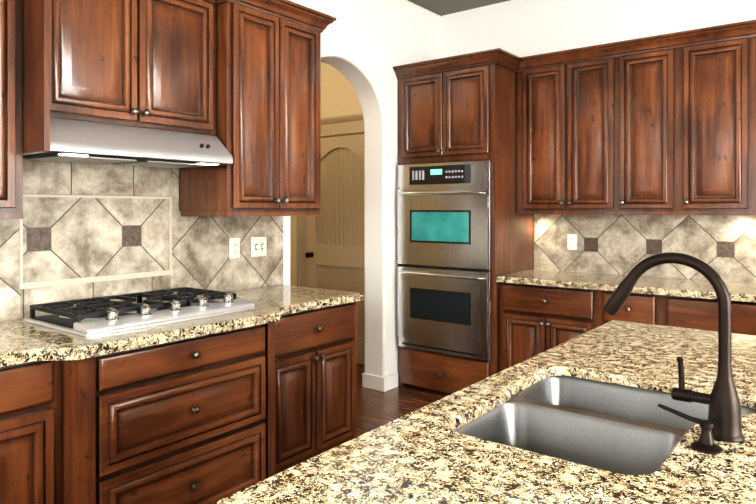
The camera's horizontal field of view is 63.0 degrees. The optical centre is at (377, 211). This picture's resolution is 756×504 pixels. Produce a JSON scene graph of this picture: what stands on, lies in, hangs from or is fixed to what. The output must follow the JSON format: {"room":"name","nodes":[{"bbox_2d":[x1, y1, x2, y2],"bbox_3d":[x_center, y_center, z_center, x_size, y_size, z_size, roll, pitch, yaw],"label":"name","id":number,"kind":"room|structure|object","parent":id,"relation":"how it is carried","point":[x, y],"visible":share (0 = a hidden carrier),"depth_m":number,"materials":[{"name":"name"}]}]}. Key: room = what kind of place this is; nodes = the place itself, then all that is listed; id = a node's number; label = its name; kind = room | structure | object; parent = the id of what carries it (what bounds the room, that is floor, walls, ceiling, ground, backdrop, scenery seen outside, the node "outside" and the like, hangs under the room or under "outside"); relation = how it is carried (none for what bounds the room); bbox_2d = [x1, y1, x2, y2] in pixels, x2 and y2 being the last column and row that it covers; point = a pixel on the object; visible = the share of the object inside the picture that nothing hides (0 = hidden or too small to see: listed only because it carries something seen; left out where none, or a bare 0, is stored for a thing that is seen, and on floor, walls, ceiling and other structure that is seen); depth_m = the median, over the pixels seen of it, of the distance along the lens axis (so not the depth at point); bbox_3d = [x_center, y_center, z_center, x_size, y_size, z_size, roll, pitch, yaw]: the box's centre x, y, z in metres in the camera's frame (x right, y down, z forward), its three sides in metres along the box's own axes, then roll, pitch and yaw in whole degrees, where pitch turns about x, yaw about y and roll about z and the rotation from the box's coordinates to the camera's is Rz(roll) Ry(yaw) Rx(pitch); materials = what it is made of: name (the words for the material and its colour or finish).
{"room":"kitchen","nodes":[
{"label":"kitchen","id":0,"kind":"room"},
{"bbox_2d":[7,0,441,376],"bbox_3d":[-1.757,-0.153,2.507,0.200,3.051,7.700,0,0,38],"label":"wall","id":1,"kind":"structure","parent":0,"point":[367,46],"depth_m":4.71,"materials":[{"name":"white paint"}]},
{"bbox_2d":[0,0,31,215],"bbox_3d":[-1.712,-0.550,2.145,0.305,1.107,0.787,0,0,38],"label":"upper cabinet","id":2,"kind":"object","parent":1,"relation":"attached to","point":[15,126],"depth_m":2.34,"materials":[{"name":"brown wood"}]},
{"bbox_2d":[28,0,219,135],"bbox_3d":[-1.179,-0.741,2.802,0.345,0.732,0.860,0,0,38],"label":"upper cabinet","id":3,"kind":"object","parent":1,"relation":"attached to","point":[152,64],"depth_m":2.65,"materials":[{"name":"brown wood"}]},
{"bbox_2d":[23,117,232,167],"bbox_3d":[-1.130,-0.295,2.764,0.439,0.156,0.851,0,0,38],"label":"range hood","id":4,"kind":"object","parent":3,"relation":"attached to","point":[77,141],"visible":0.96,"depth_m":2.62,"materials":[{"name":"silver metal"}]},
{"bbox_2d":[0,159,282,320],"bbox_3d":[-1.418,0.114,2.760,0.022,0.682,2.715,0,0,38],"label":"backsplash","id":5,"kind":"structure","parent":1,"relation":"attached to","point":[83,230],"depth_m":2.96,"materials":[{"name":"tile"}]},
{"bbox_2d":[229,238,239,258],"bbox_3d":[-0.818,0.209,3.530,0.008,0.116,0.072,0,0,38],"label":"electrical outlet","id":6,"kind":"object","parent":5,"relation":"attached to","point":[234,247],"visible":1,"depth_m":3.52,"materials":[{"name":"beige plastic"}]},
{"bbox_2d":[251,237,266,256],"bbox_3d":[-0.706,0.208,3.673,0.011,0.116,0.118,0,0,38],"label":"outlet","id":7,"kind":"object","parent":5,"relation":"attached to","point":[258,246],"visible":1,"depth_m":3.67,"materials":[{"name":"beige plastic"}]},
{"bbox_2d":[179,0,327,215],"bbox_3d":[-0.680,-0.556,3.381,0.425,1.107,0.665,0,0,38],"label":"upper cabinet","id":8,"kind":"object","parent":1,"relation":"attached to","point":[240,80],"depth_m":3.20,"materials":[{"name":"brown wood"}]},
{"bbox_2d":[362,373,397,391],"bbox_3d":[-1.105,1.304,5.220,2.520,0.110,1.620,0,0,38],"label":"baseboard","id":9,"kind":"structure","parent":1,"relation":"attached to","point":[380,383],"depth_m":4.72,"materials":[{"name":"white paint"}]},
{"bbox_2d":[290,62,363,285],"bbox_3d":[-0.627,-0.169,5.994,2.280,3.050,0.200,0,0,38],"label":"wall","id":10,"kind":"structure","parent":0,"point":[339,97],"depth_m":5.70,"materials":[{"name":"beige paint"}]},
{"bbox_2d":[297,113,363,286],"bbox_3d":[-0.345,0.248,5.609,1.170,2.220,0.063,0,0,38],"label":"door frame","id":11,"kind":"structure","parent":10,"relation":"attached to","point":[344,124],"depth_m":5.72,"materials":[{"name":"beige paint"}]},
{"bbox_2d":[305,134,363,364],"bbox_3d":[-0.361,0.332,5.589,0.816,2.028,0.106,0,0,38],"label":"hall door","id":12,"kind":"structure","parent":10,"relation":"in","point":[334,255],"depth_m":5.61,"materials":[{"name":"beige paint"}]},
{"bbox_2d":[357,364,448,436],"bbox_3d":[0.102,1.428,1.076,9.700,0.100,7.900,0,0,38],"label":"floor","id":13,"kind":"structure","parent":0,"point":[376,409],"depth_m":4.41,"materials":[{"name":"brown wood"}]},
{"bbox_2d":[0,301,356,503],"bbox_3d":[-1.129,0.935,2.534,0.760,0.873,2.705,0,0,38],"label":"base cabinet","id":14,"kind":"object","parent":13,"relation":"on","point":[210,418],"visible":0.96,"depth_m":2.43,"materials":[{"name":"brown wood"}]},
{"bbox_2d":[0,284,363,366],"bbox_3d":[-1.129,0.477,2.539,0.752,0.040,2.715,0,0,38],"label":"granite","id":15,"kind":"object","parent":14,"relation":"on","point":[21,341],"visible":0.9,"depth_m":2.42,"materials":[{"name":"beige stone"}]},
{"bbox_2d":[23,287,253,336],"bbox_3d":[-1.028,0.415,2.729,0.535,0.081,0.800,0,0,38],"label":"cooktop","id":16,"kind":"object","parent":15,"relation":"on","point":[85,318],"visible":1,"depth_m":2.58,"materials":[{"name":"silver metal"}]},
{"bbox_2d":[398,64,533,394],"bbox_3d":[0.670,0.159,4.793,0.836,2.405,0.710,0,0,38],"label":"tall cabinet","id":17,"kind":"object","parent":13,"relation":"on","point":[463,115],"visible":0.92,"depth_m":4.48,"materials":[{"name":"brown wood"}]},
{"bbox_2d":[398,160,490,360],"bbox_3d":[0.643,0.340,4.759,0.776,1.402,0.737,0,0,38],"label":"double oven","id":18,"kind":"object","parent":17,"relation":"in","point":[444,258],"visible":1,"depth_m":4.49,"materials":[{"name":"silver metal"}]},
{"bbox_2d":[499,282,598,371],"bbox_3d":[1.302,0.927,4.354,0.696,0.872,0.635,0,0,38],"label":"base cabinet","id":19,"kind":"object","parent":13,"relation":"on","point":[534,320],"depth_m":4.13,"materials":[{"name":"brown wood"}]},
{"bbox_2d":[496,269,755,302],"bbox_3d":[2.466,0.473,3.441,3.658,0.040,0.652,0,0,38],"label":"granite","id":20,"kind":"object","parent":19,"relation":"on","point":[704,289],"visible":1,"depth_m":3.93,"materials":[{"name":"beige stone"}]},
{"bbox_2d":[599,290,662,325],"bbox_3d":[1.724,0.928,4.028,0.370,0.872,0.635,0,0,38],"label":"base cabinet","id":21,"kind":"object","parent":13,"relation":"on","point":[638,307],"depth_m":3.75,"materials":[{"name":"brown wood"}]},
{"bbox_2d":[663,295,755,334],"bbox_3d":[2.143,0.930,3.704,0.689,0.872,0.635,0,0,38],"label":"base cabinet","id":22,"kind":"object","parent":13,"relation":"on","point":[684,312],"depth_m":3.53,"materials":[{"name":"brown wood"}]},
{"bbox_3d":[0.581,0.943,1.383,0.880,0.867,2.416,0,0,38],"label":"cabinet","id":23,"kind":"object","parent":13,"relation":"on","visible":0},
{"bbox_2d":[212,320,755,503],"bbox_3d":[0.696,0.486,1.276,1.170,0.046,2.470,0,0,38],"label":"countertop","id":24,"kind":"structure","parent":23,"relation":"on","point":[427,454],"depth_m":1.16,"materials":[{"name":"beige stone"}]},
{"bbox_2d":[454,376,755,474],"bbox_3d":[0.537,0.589,1.427,0.605,0.202,0.725,0,0,38],"label":"sink","id":25,"kind":"object","parent":24,"relation":"in","point":[618,428],"visible":0.4,"depth_m":1.54,"materials":[{"name":"metal"}]},
{"bbox_2d":[603,252,744,441],"bbox_3d":[0.631,0.275,1.335,0.282,0.374,0.072,0,0,38],"label":"faucet","id":26,"kind":"object","parent":24,"relation":"on","point":[721,400],"visible":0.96,"depth_m":1.27,"materials":[{"name":"brown metal"}]},
{"bbox_2d":[658,404,722,453],"bbox_3d":[0.617,0.427,1.223,0.117,0.071,0.056,0,0,38],"label":"soap dispenser","id":27,"kind":"object","parent":24,"relation":"on","point":[704,443],"visible":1,"depth_m":1.20,"materials":[{"name":"brown metal"}]},
{"bbox_2d":[408,0,509,15],"bbox_3d":[0.102,-1.722,1.062,9.700,0.100,7.900,0,0,38],"label":"ceiling","id":28,"kind":"structure","parent":0,"point":[442,7],"depth_m":5.04,"materials":[{"name":"grey paint"}]},
{"bbox_2d":[442,0,755,282],"bbox_3d":[3.385,-0.157,3.271,7.000,3.050,0.200,0,0,38],"label":"wall","id":29,"kind":"structure","parent":0,"point":[521,28],"depth_m":4.63,"materials":[{"name":"white paint"}]},
{"bbox_2d":[513,42,616,211],"bbox_3d":[1.397,-0.561,4.451,0.727,1.107,0.355,0,0,38],"label":"upper cabinet","id":30,"kind":"object","parent":29,"relation":"attached to","point":[566,100],"depth_m":4.30,"materials":[{"name":"brown wood"}]},
{"bbox_2d":[534,214,755,282],"bbox_3d":[2.663,0.224,3.694,3.658,0.454,0.010,0,0,38],"label":"backsplash","id":31,"kind":"structure","parent":29,"relation":"attached to","point":[723,247],"depth_m":4.30,"materials":[{"name":"tile"}]},
{"bbox_2d":[567,234,576,249],"bbox_3d":[1.452,0.228,4.618,0.072,0.116,0.008,0,0,38],"label":"electrical outlet","id":32,"kind":"object","parent":31,"relation":"attached to","point":[571,241],"visible":1,"depth_m":4.62,"materials":[{"name":"beige plastic"}]},
{"bbox_2d":[617,32,680,211],"bbox_3d":[1.834,-0.559,4.114,0.377,1.107,0.355,0,0,38],"label":"upper cabinet","id":33,"kind":"object","parent":29,"relation":"attached to","point":[664,124],"depth_m":3.97,"materials":[{"name":"brown wood"}]},
{"bbox_2d":[681,20,755,211],"bbox_3d":[2.144,-0.558,3.874,0.406,1.107,0.355,0,0,38],"label":"upper cabinet","id":34,"kind":"object","parent":29,"relation":"attached to","point":[718,63],"depth_m":3.72,"materials":[{"name":"brown wood"}]}
]}

